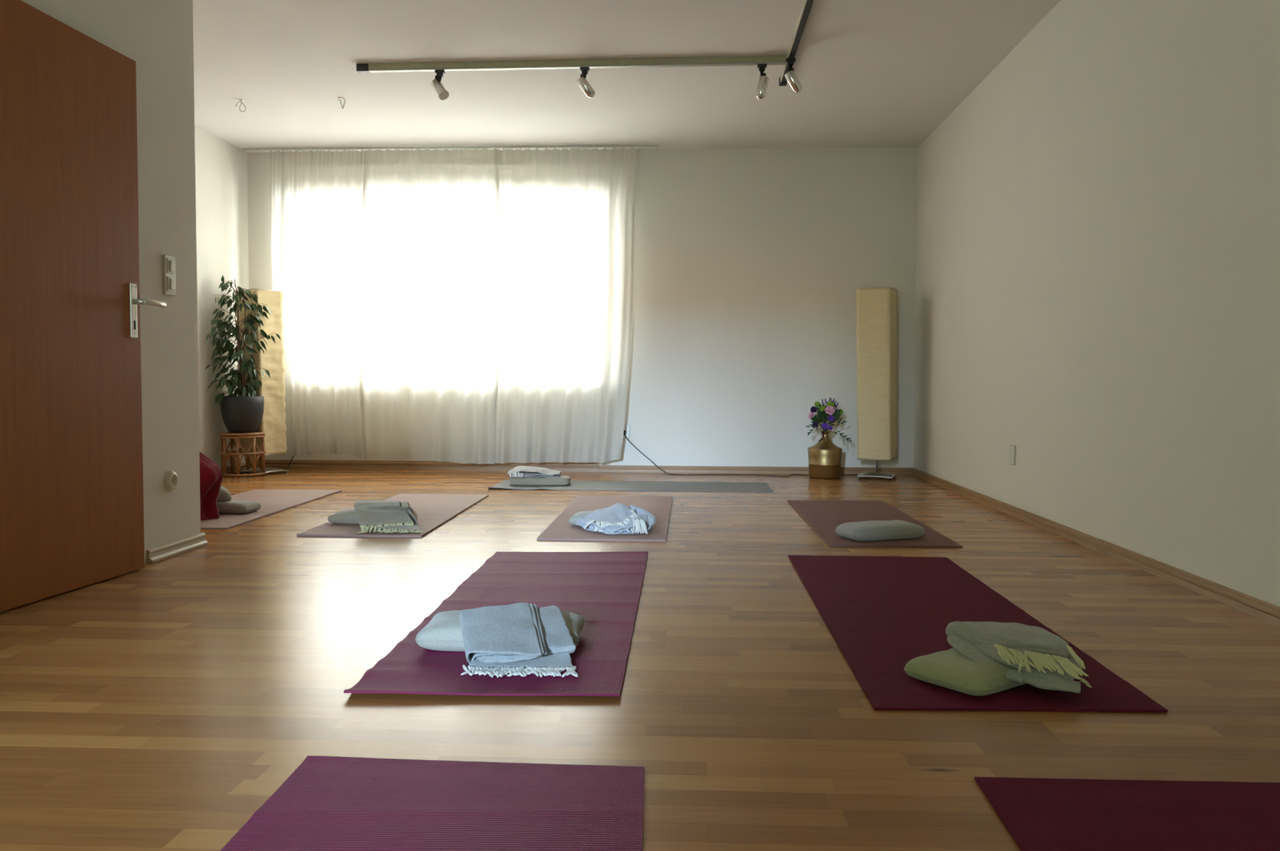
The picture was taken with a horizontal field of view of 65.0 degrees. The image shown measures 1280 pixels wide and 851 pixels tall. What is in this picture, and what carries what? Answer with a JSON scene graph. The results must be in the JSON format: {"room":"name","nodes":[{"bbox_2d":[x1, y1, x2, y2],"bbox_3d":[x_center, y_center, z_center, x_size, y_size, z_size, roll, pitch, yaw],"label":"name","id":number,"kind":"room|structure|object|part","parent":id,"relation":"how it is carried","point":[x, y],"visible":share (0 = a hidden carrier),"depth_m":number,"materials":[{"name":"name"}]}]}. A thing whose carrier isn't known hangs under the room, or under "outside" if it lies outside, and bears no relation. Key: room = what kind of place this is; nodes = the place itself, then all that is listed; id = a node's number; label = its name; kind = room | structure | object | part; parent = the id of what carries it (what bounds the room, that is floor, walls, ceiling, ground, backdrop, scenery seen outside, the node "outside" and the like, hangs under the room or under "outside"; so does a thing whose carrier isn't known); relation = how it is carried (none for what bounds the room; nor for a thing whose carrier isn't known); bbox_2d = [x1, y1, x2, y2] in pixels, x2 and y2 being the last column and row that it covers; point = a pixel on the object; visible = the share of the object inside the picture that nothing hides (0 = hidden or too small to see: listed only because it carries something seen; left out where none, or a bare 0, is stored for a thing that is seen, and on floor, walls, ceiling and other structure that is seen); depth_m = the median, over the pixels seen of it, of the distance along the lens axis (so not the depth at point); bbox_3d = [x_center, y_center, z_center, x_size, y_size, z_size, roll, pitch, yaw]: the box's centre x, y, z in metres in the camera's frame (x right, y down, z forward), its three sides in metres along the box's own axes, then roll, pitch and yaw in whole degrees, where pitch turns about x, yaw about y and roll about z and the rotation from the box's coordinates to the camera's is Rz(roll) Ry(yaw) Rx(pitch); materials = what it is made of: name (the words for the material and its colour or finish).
{"room":"exercise studio","nodes":[
{"label":"exercise studio","id":0,"kind":"room"},
{"bbox_2d":[21,0,200,564],"bbox_3d":[-2.750,-0.596,0.791,1.421,2.503,6.957,0,2,3],"label":"wall","id":1,"kind":"structure","parent":0,"point":[157,35],"depth_m":3.97,"materials":[{"name":"white paint"}]},
{"bbox_2d":[0,0,166,612],"bbox_3d":[-1.867,-0.381,3.288,0.105,1.856,0.944,0,2,6],"label":"door","id":2,"kind":"structure","parent":1,"relation":"in","point":[72,490],"depth_m":3.28,"materials":[{"name":"brown wood"}]},
{"bbox_3d":[-1.840,-0.417,3.645,0.008,0.198,0.037,0,2,6],"label":"handle plate","id":3,"kind":"part","parent":2,"relation":"part of","materials":[{"name":"metal"}]},
{"bbox_3d":[-1.803,-0.449,3.692,0.059,0.026,0.123,0,2,6],"label":"handle","id":4,"kind":"part","parent":2,"relation":"part of","materials":[{"name":"metal"}]},
{"bbox_2d":[162,254,175,295],"bbox_3d":[-1.869,-0.598,3.997,0.023,0.156,0.080,0,2,3],"label":"light switch","id":5,"kind":"object","parent":1,"relation":"attached to","point":[169,262],"visible":1,"depth_m":3.98,"materials":[{"name":"beige plastic"}]},
{"bbox_2d":[166,257,174,274],"bbox_3d":[-1.867,-0.633,3.995,0.004,0.060,0.056,0,2,3],"label":"switch plate","id":6,"kind":"object","parent":5,"relation":"attached to","point":[170,261],"depth_m":3.98,"materials":[{"name":"white plastic"}]},
{"bbox_2d":[167,275,175,292],"bbox_3d":[-1.868,-0.562,3.999,0.004,0.060,0.056,0,2,3],"label":"switch plate","id":7,"kind":"object","parent":5,"relation":"attached to","point":[171,279],"depth_m":3.99,"materials":[{"name":"white plastic"}]},
{"bbox_2d":[163,470,177,491],"bbox_3d":[-1.873,0.222,4.016,0.022,0.086,0.086,0,2,3],"label":"wall socket","id":8,"kind":"object","parent":1,"relation":"attached to","point":[171,477],"visible":1,"depth_m":4.00,"materials":[{"name":"beige plastic"}]},
{"bbox_2d":[146,532,208,563],"bbox_3d":[-1.871,0.494,4.074,0.024,0.052,0.447,0,2,3],"label":"baseboard","id":9,"kind":"structure","parent":1,"relation":"attached to","point":[162,552],"depth_m":4.04,"materials":[{"name":"white wood"}]},
{"bbox_2d":[194,124,250,467],"bbox_3d":[-3.289,-0.832,6.280,0.200,2.503,4.203,0,2,3],"label":"wall","id":10,"kind":"structure","parent":0,"point":[220,166],"depth_m":7.40,"materials":[{"name":"white paint"}]},
{"bbox_2d":[219,462,252,471],"bbox_3d":[-3.192,0.398,6.187,0.016,0.055,3.683,0,2,3],"label":"baseboard","id":11,"kind":"structure","parent":10,"relation":"attached to","point":[243,466],"depth_m":7.81,"materials":[{"name":"brown wood"}]},
{"bbox_2d":[220,395,264,432],"bbox_3d":[-2.935,-0.084,7.411,0.300,0.266,0.300,0,2,3],"label":"pot","id":12,"kind":"object","parent":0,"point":[240,414],"depth_m":7.30,"materials":[{"name":"grey ceramic"}]},
{"bbox_2d":[247,146,918,467],"bbox_3d":[-0.485,-0.894,8.003,5.230,2.503,0.320,0,2,3],"label":"wall","id":13,"kind":"structure","parent":0,"point":[749,264],"depth_m":7.77,"materials":[{"name":"white paint"}]},
{"bbox_2d":[250,459,912,474],"bbox_3d":[-0.498,0.326,7.884,5.230,0.075,0.022,0,2,3],"label":"baseboard","id":14,"kind":"structure","parent":13,"relation":"attached to","point":[280,464],"depth_m":7.90,"materials":[{"name":"brown wood"}]},
{"bbox_2d":[622,424,630,438],"bbox_3d":[-0.119,0.047,7.859,0.080,0.104,0.011,0,2,3],"label":"wall socket","id":15,"kind":"object","parent":13,"relation":"attached to","point":[627,427],"visible":0.6,"depth_m":7.85,"materials":[{"name":"white plastic"}]},
{"bbox_2d":[192,0,1060,152],"bbox_3d":[-0.742,-1.996,2.678,5.630,0.150,11.040,0,2,3],"label":"ceiling","id":16,"kind":"structure","parent":0,"point":[871,73],"depth_m":5.80,"materials":[{"name":"paint"}]},
{"bbox_2d":[235,99,245,112],"bbox_3d":[-2.563,-2.050,6.444,0.069,0.080,0.024,0,2,3],"label":"ceiling hook","id":17,"kind":"object","parent":16,"relation":"attached to","point":[242,100],"visible":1,"depth_m":6.44,"materials":[{"name":"metal"}]},
{"bbox_2d":[337,97,345,108],"bbox_3d":[-1.898,-2.050,6.385,0.050,0.075,0.024,0,2,3],"label":"ceiling hook","id":18,"kind":"object","parent":16,"relation":"attached to","point":[339,98],"visible":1,"depth_m":6.38,"materials":[{"name":"metal"}]},
{"bbox_2d":[242,145,658,151],"bbox_3d":[-1.470,-2.115,7.719,3.235,0.045,0.030,0,2,3],"label":"rail","id":19,"kind":"object","parent":16,"relation":"attached to","point":[286,149],"visible":1,"depth_m":7.71,"materials":[{"name":"white plastic"}]},
{"bbox_2d":[270,150,368,460],"bbox_3d":[-2.483,-0.927,7.799,0.788,2.393,0.090,0,2,3],"label":"curtain","id":20,"kind":"object","parent":19,"relation":"hanging from","point":[316,197],"visible":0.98,"depth_m":7.79,"materials":[{"name":"fabric"}]},
{"bbox_2d":[354,148,502,463],"bbox_3d":[-1.633,-0.911,7.744,1.161,2.413,0.100,0,2,3],"label":"curtain","id":21,"kind":"object","parent":19,"relation":"hanging from","point":[429,276],"visible":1,"depth_m":7.73,"materials":[{"name":"fabric"}]},
{"bbox_2d":[494,147,639,463],"bbox_3d":[-0.579,-0.907,7.708,1.148,2.409,0.092,0,2,3],"label":"curtain","id":22,"kind":"object","parent":19,"relation":"hanging from","point":[566,216],"visible":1,"depth_m":7.70,"materials":[{"name":"fabric"}]},
{"bbox_2d":[355,55,787,73],"bbox_3d":[-0.392,-2.024,5.630,2.441,0.042,0.040,0,2,4],"label":"rail","id":23,"kind":"object","parent":16,"relation":"attached to","point":[770,60],"visible":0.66,"depth_m":5.62,"materials":[{"name":"white metal"}]},
{"bbox_2d":[431,70,448,100],"bbox_3d":[-1.124,-1.921,5.668,0.116,0.173,0.071,2,3,42],"label":"track spotlight","id":24,"kind":"object","parent":23,"relation":"attached to","point":[439,88],"visible":1,"depth_m":5.65,"materials":[{"name":"silver plastic"}]},
{"bbox_3d":[-1.140,-1.956,5.678,0.044,0.044,0.032,-2,3,-39],"label":"swivel arm","id":25,"kind":"part","parent":24,"relation":"part of","materials":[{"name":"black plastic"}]},
{"bbox_3d":[-1.104,-1.857,5.646,0.056,0.046,0.059,0,2,3],"label":"lamp glass","id":26,"kind":"part","parent":24,"relation":"part of","materials":[{"name":"white glass"}]},
{"bbox_2d":[576,66,595,97],"bbox_3d":[-0.304,-1.923,5.636,0.106,0.161,0.058,0,3,-16],"label":"track spotlight","id":27,"kind":"object","parent":23,"relation":"attached to","point":[584,84],"visible":1,"depth_m":5.62,"materials":[{"name":"silver plastic"}]},
{"bbox_3d":[-0.317,-1.953,5.632,0.038,0.041,0.035,0,2,3],"label":"swivel arm","id":28,"kind":"part","parent":27,"relation":"part of","materials":[{"name":"black plastic"}]},
{"bbox_3d":[-0.273,-1.861,5.649,0.041,0.037,0.047,0,2,3],"label":"lamp glass","id":29,"kind":"part","parent":27,"relation":"part of","materials":[{"name":"silver metal"}]},
{"bbox_2d":[755,63,768,99],"bbox_3d":[0.677,-1.901,5.559,0.072,0.190,0.054,0,2,3],"label":"track spotlight","id":30,"kind":"object","parent":23,"relation":"attached to","point":[762,83],"visible":1,"depth_m":5.54,"materials":[{"name":"silver plastic"}]},
{"bbox_3d":[0.667,-1.819,5.563,0.047,0.026,0.048,0,2,3],"label":"lamp glass","id":31,"kind":"part","parent":30,"relation":"part of","materials":[{"name":"silver metal"}]},
{"bbox_3d":[0.681,-1.938,5.557,0.035,0.055,0.034,0,2,3],"label":"swivel arm","id":32,"kind":"part","parent":30,"relation":"part of","materials":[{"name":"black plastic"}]},
{"bbox_2d":[778,0,813,86],"bbox_3d":[0.739,-1.934,3.654,0.044,0.044,4.600,0,2,3],"label":"rail","id":33,"kind":"object","parent":16,"relation":"attached to","point":[806,4],"visible":0.76,"depth_m":5.11,"materials":[{"name":"grey metal"}]},
{"bbox_2d":[784,57,802,93],"bbox_3d":[0.835,-1.902,5.464,0.102,0.178,0.054,0,3,-16],"label":"track spotlight","id":34,"kind":"object","parent":33,"relation":"attached to","point":[790,76],"visible":1,"depth_m":5.44,"materials":[{"name":"silver plastic"}]},
{"bbox_3d":[0.821,-1.934,5.458,0.034,0.054,0.034,0,2,3],"label":"swivel arm","id":35,"kind":"part","parent":34,"relation":"part of","materials":[{"name":"black plastic"}]},
{"bbox_3d":[0.863,-1.831,5.475,0.042,0.036,0.047,0,2,3],"label":"lamp glass","id":36,"kind":"part","parent":34,"relation":"part of","materials":[{"name":"silver metal"}]},
{"bbox_2d":[0,469,1279,850],"bbox_3d":[-0.752,0.629,2.790,5.630,0.100,11.040,0,2,3],"label":"floor","id":37,"kind":"structure","parent":0,"point":[159,705],"depth_m":2.31,"materials":[{"name":"laminate"}]},
{"bbox_2d":[219,431,266,477],"bbox_3d":[-2.936,0.211,7.423,0.321,0.321,0.321,0,2,3],"label":"rattan stool","id":38,"kind":"object","parent":37,"relation":"on","point":[224,435],"visible":0.97,"depth_m":7.32,"materials":[{"name":"wicker"}]},
{"bbox_3d":[-3.024,0.226,7.309,0.020,0.299,0.020,-1,3,-20],"label":"leg","id":39,"kind":"part","parent":38,"relation":"part of","materials":[{"name":"wicker"}]},
{"bbox_3d":[-3.050,0.218,7.512,0.020,0.299,0.020,1,3,25],"label":"leg","id":40,"kind":"part","parent":38,"relation":"part of","materials":[{"name":"wicker"}]},
{"bbox_3d":[-2.917,0.228,7.280,0.020,0.299,0.020,-1,3,-20],"label":"leg","id":41,"kind":"part","parent":38,"relation":"part of","materials":[{"name":"wicker"}]},
{"bbox_3d":[-2.935,0.060,7.417,0.314,0.020,0.314,0,2,3],"label":"seat","id":42,"kind":"part","parent":38,"relation":"part of","materials":[{"name":"wicker"}]},
{"bbox_2d":[204,275,280,432],"bbox_3d":[-2.930,-0.527,7.359,0.527,1.157,0.359,-1,3,-31],"label":"potted ficus","id":43,"kind":"object","parent":38,"relation":"on","point":[242,412],"visible":0.99,"depth_m":7.31,"materials":[{"name":"plant"}]},
{"bbox_3d":[-2.928,-0.621,7.313,0.481,0.902,0.295,-2,3,-39],"label":"stem","id":44,"kind":"part","parent":43,"relation":"part of","materials":[{"name":"green plant"}]},
{"bbox_3d":[-2.955,0.216,7.567,0.020,0.299,0.020,1,3,25],"label":"leg","id":45,"kind":"part","parent":38,"relation":"part of","materials":[{"name":"wicker"}]},
{"bbox_3d":[-2.821,0.226,7.336,0.020,0.299,0.020,-1,3,-20],"label":"leg","id":46,"kind":"part","parent":38,"relation":"part of","materials":[{"name":"wicker"}]},
{"bbox_3d":[-2.848,0.217,7.538,0.020,0.299,0.020,-1,3,-20],"label":"leg","id":47,"kind":"part","parent":38,"relation":"part of","materials":[{"name":"wicker"}]},
{"bbox_3d":[-2.792,0.222,7.442,0.020,0.299,0.020,1,3,25],"label":"leg","id":48,"kind":"part","parent":38,"relation":"part of","materials":[{"name":"wicker"}]},
{"bbox_2d":[234,288,288,473],"bbox_3d":[-2.868,-0.326,7.599,0.283,1.382,0.273,1,3,26],"label":"floor lamp","id":49,"kind":"object","parent":37,"relation":"on","point":[273,424],"visible":0.64,"depth_m":7.53,"materials":[{"name":"paper"}]},
{"bbox_2d":[200,488,342,529],"bbox_3d":[-2.208,0.450,5.581,0.563,0.009,1.683,0,2,2],"label":"yoga mat","id":50,"kind":"object","parent":37,"relation":"on","point":[272,501],"visible":0.54,"depth_m":5.76,"materials":[{"name":"rubber"}]},
{"bbox_2d":[199,451,222,519],"bbox_3d":[-2.397,0.256,5.020,0.528,0.420,0.458,-2,3,-36],"label":"blanket","id":51,"kind":"object","parent":50,"relation":"on","point":[211,473],"visible":0.2,"depth_m":5.01,"materials":[{"name":"red fabric"}]},
{"bbox_2d":[217,499,261,513],"bbox_3d":[-2.155,0.427,5.296,0.259,0.059,0.170,1,2,10],"label":"cushion","id":52,"kind":"object","parent":50,"relation":"on","point":[233,506],"visible":0.62,"depth_m":5.22,"materials":[{"name":"grey fabric"}]},
{"bbox_2d":[217,485,231,502],"bbox_3d":[-2.287,0.364,5.290,0.270,0.130,0.134,0,2,3],"label":"roll","id":53,"kind":"object","parent":52,"relation":"on","point":[224,495],"visible":0.23,"depth_m":5.26,"materials":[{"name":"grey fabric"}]},
{"bbox_2d":[296,493,488,537],"bbox_3d":[-1.234,0.463,5.364,0.575,0.009,1.683,0,2,2],"label":"yoga mat","id":54,"kind":"object","parent":37,"relation":"on","point":[433,510],"visible":0.61,"depth_m":5.22,"materials":[{"name":"rubber"}]},
{"bbox_2d":[327,508,359,524],"bbox_3d":[-1.343,0.444,4.936,0.338,0.061,0.199,0,2,5],"label":"cushion","id":55,"kind":"object","parent":54,"relation":"on","point":[348,516],"visible":0.41,"depth_m":4.85,"materials":[{"name":"grey fabric"}]},
{"bbox_2d":[353,500,422,533],"bbox_3d":[-1.205,0.419,4.775,0.300,0.122,0.530,-1,3,-16],"label":"blanket","id":56,"kind":"object","parent":54,"relation":"on","point":[387,515],"visible":1,"depth_m":4.71,"materials":[{"name":"fabric"}]},
{"bbox_2d":[220,755,644,850],"bbox_3d":[-0.317,0.656,0.910,0.629,0.008,1.892,0,2,1],"label":"yoga mat","id":57,"kind":"object","parent":37,"relation":"on","point":[327,802],"visible":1,"depth_m":1.63,"materials":[{"name":"purple rubber"}]},
{"bbox_2d":[343,551,648,696],"bbox_3d":[-0.311,0.556,3.158,0.627,0.017,1.903,0,2,2],"label":"yoga mat","id":58,"kind":"object","parent":37,"relation":"on","point":[602,588],"visible":0.81,"depth_m":2.91,"materials":[{"name":"purple rubber"}]},
{"bbox_2d":[415,609,585,651],"bbox_3d":[-0.365,0.539,2.677,0.426,0.077,0.233,0,2,1],"label":"cushion","id":59,"kind":"object","parent":58,"relation":"on","point":[443,632],"visible":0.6,"depth_m":2.58,"materials":[{"name":"beige fabric"}]},
{"bbox_2d":[459,602,577,677],"bbox_3d":[-0.307,0.528,2.507,0.282,0.115,0.368,0,2,-11],"label":"blanket","id":60,"kind":"object","parent":58,"relation":"on","point":[523,639],"visible":1,"depth_m":2.46,"materials":[{"name":"fabric"}]},
{"bbox_2d":[537,495,672,542],"bbox_3d":[-0.131,0.470,5.286,0.578,0.010,1.706,0,2,3],"label":"yoga mat","id":61,"kind":"object","parent":37,"relation":"on","point":[560,529],"visible":0.55,"depth_m":5.03,"materials":[{"name":"rubber"}]},
{"bbox_2d":[568,510,593,525],"bbox_3d":[-0.181,0.450,4.899,0.313,0.059,0.199,0,2,6],"label":"cushion","id":62,"kind":"object","parent":61,"relation":"on","point":[573,520],"visible":0.3,"depth_m":4.83,"materials":[{"name":"beige fabric"}]},
{"bbox_2d":[575,502,656,533],"bbox_3d":[-0.112,0.438,4.748,0.374,0.104,0.411,0,2,3],"label":"blanket","id":63,"kind":"object","parent":61,"relation":"on","point":[616,518],"visible":1,"depth_m":4.68,"materials":[{"name":"blue fabric"}]},
{"bbox_2d":[487,479,773,492],"bbox_3d":[-0.052,0.402,6.812,1.856,0.016,0.629,0,2,3],"label":"yoga mat","id":64,"kind":"object","parent":37,"relation":"on","point":[583,485],"visible":0.87,"depth_m":6.73,"materials":[{"name":"grey rubber"}]},
{"bbox_2d":[509,475,570,484],"bbox_3d":[-0.682,0.373,6.854,0.411,0.055,0.206,0,2,0],"label":"cushion","id":65,"kind":"object","parent":64,"relation":"on","point":[562,479],"visible":0.82,"depth_m":6.76,"materials":[{"name":"grey fabric"}]},
{"bbox_2d":[506,465,561,477],"bbox_3d":[-0.719,0.317,6.837,0.354,0.073,0.238,0,2,3],"label":"blanket","id":66,"kind":"object","parent":65,"relation":"on","point":[519,471],"visible":1,"depth_m":6.79,"materials":[{"name":"fabric"}]},
{"bbox_2d":[623,430,857,476],"bbox_3d":[0.779,0.213,7.649,1.879,0.328,0.253,0,2,5],"label":"power cord","id":67,"kind":"object","parent":37,"relation":"on","point":[624,431],"visible":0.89,"depth_m":7.61,"materials":[{"name":"black plastic"}]},
{"bbox_2d":[807,431,842,478],"bbox_3d":[1.372,0.214,7.450,0.253,0.343,0.253,0,2,3],"label":"brass vase","id":68,"kind":"object","parent":37,"relation":"on","point":[824,457],"visible":0.98,"depth_m":7.36,"materials":[{"name":"gold metal"}]},
{"bbox_2d":[804,396,852,444],"bbox_3d":[1.393,-0.031,7.440,0.345,0.354,0.213,0,2,3],"label":"flower bouquet","id":69,"kind":"object","parent":68,"relation":"in","point":[828,412],"visible":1,"depth_m":7.40,"materials":[{"name":"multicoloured plant"}]},
{"bbox_2d":[787,499,962,547],"bbox_3d":[1.123,0.482,5.122,0.571,0.008,1.656,0,2,2],"label":"yoga mat","id":70,"kind":"object","parent":37,"relation":"on","point":[824,517],"visible":0.83,"depth_m":5.11,"materials":[{"name":"rubber"}]},
{"bbox_2d":[835,520,924,541],"bbox_3d":[1.079,0.467,4.511,0.372,0.071,0.190,-1,3,-20],"label":"cushion","id":71,"kind":"object","parent":70,"relation":"on","point":[871,530],"visible":1,"depth_m":4.44,"materials":[{"name":"grey fabric"}]},
{"bbox_2d":[856,286,897,479],"bbox_3d":[1.750,-0.307,7.417,0.283,1.394,0.271,1,3,21],"label":"floor lamp","id":72,"kind":"object","parent":37,"relation":"on","point":[876,307],"visible":1,"depth_m":7.32,"materials":[{"name":"paper"}]},
{"bbox_3d":[1.759,0.246,7.440,0.244,0.004,0.243,1,3,26],"label":"wire frame","id":73,"kind":"part","parent":72,"relation":"part of","materials":[{"name":"metal"}]},
{"bbox_2d":[787,555,1167,711],"bbox_3d":[0.865,0.569,3.089,0.633,0.007,1.911,0,2,3],"label":"yoga mat","id":74,"kind":"object","parent":37,"relation":"on","point":[883,613],"visible":0.83,"depth_m":2.90,"materials":[{"name":"purple rubber"}]},
{"bbox_2d":[903,647,1026,695],"bbox_3d":[0.808,0.568,2.375,0.328,0.057,0.222,-2,3,-36],"label":"cushion","id":75,"kind":"object","parent":74,"relation":"on","point":[948,668],"visible":0.57,"depth_m":2.28,"materials":[{"name":"green fabric"}]},
{"bbox_2d":[945,621,1092,693],"bbox_3d":[0.889,0.542,2.372,0.292,0.101,0.383,0,2,3],"label":"blanket","id":76,"kind":"object","parent":75,"relation":"on","point":[1040,658],"visible":0.94,"depth_m":2.33,"materials":[{"name":"fabric"}]},
{"bbox_2d":[974,776,1279,850],"bbox_3d":[0.829,0.664,0.837,0.617,0.007,1.879,0,2,4],"label":"yoga mat","id":77,"kind":"object","parent":37,"relation":"on","point":[1039,814],"visible":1,"depth_m":1.62,"materials":[{"name":"purple rubber"}]},
{"bbox_2d":[913,0,1279,606],"bbox_3d":[1.965,-0.655,2.600,0.200,2.503,11.040,0,2,3],"label":"wall","id":78,"kind":"structure","parent":0,"point":[1098,273],"depth_m":4.05,"materials":[{"name":"white paint"}]},
{"bbox_2d":[1008,444,1015,464],"bbox_3d":[1.992,0.157,5.372,0.011,0.104,0.080,0,2,3],"label":"wall socket","id":79,"kind":"object","parent":78,"relation":"attached to","point":[1011,447],"visible":1,"depth_m":5.36,"materials":[{"name":"white plastic"}]},
{"bbox_2d":[911,467,1279,626],"bbox_3d":[1.847,0.573,2.558,0.016,0.051,10.440,0,2,3],"label":"baseboard","id":80,"kind":"structure","parent":78,"relation":"attached to","point":[1269,612],"depth_m":3.85,"materials":[{"name":"brown wood"}]}
]}

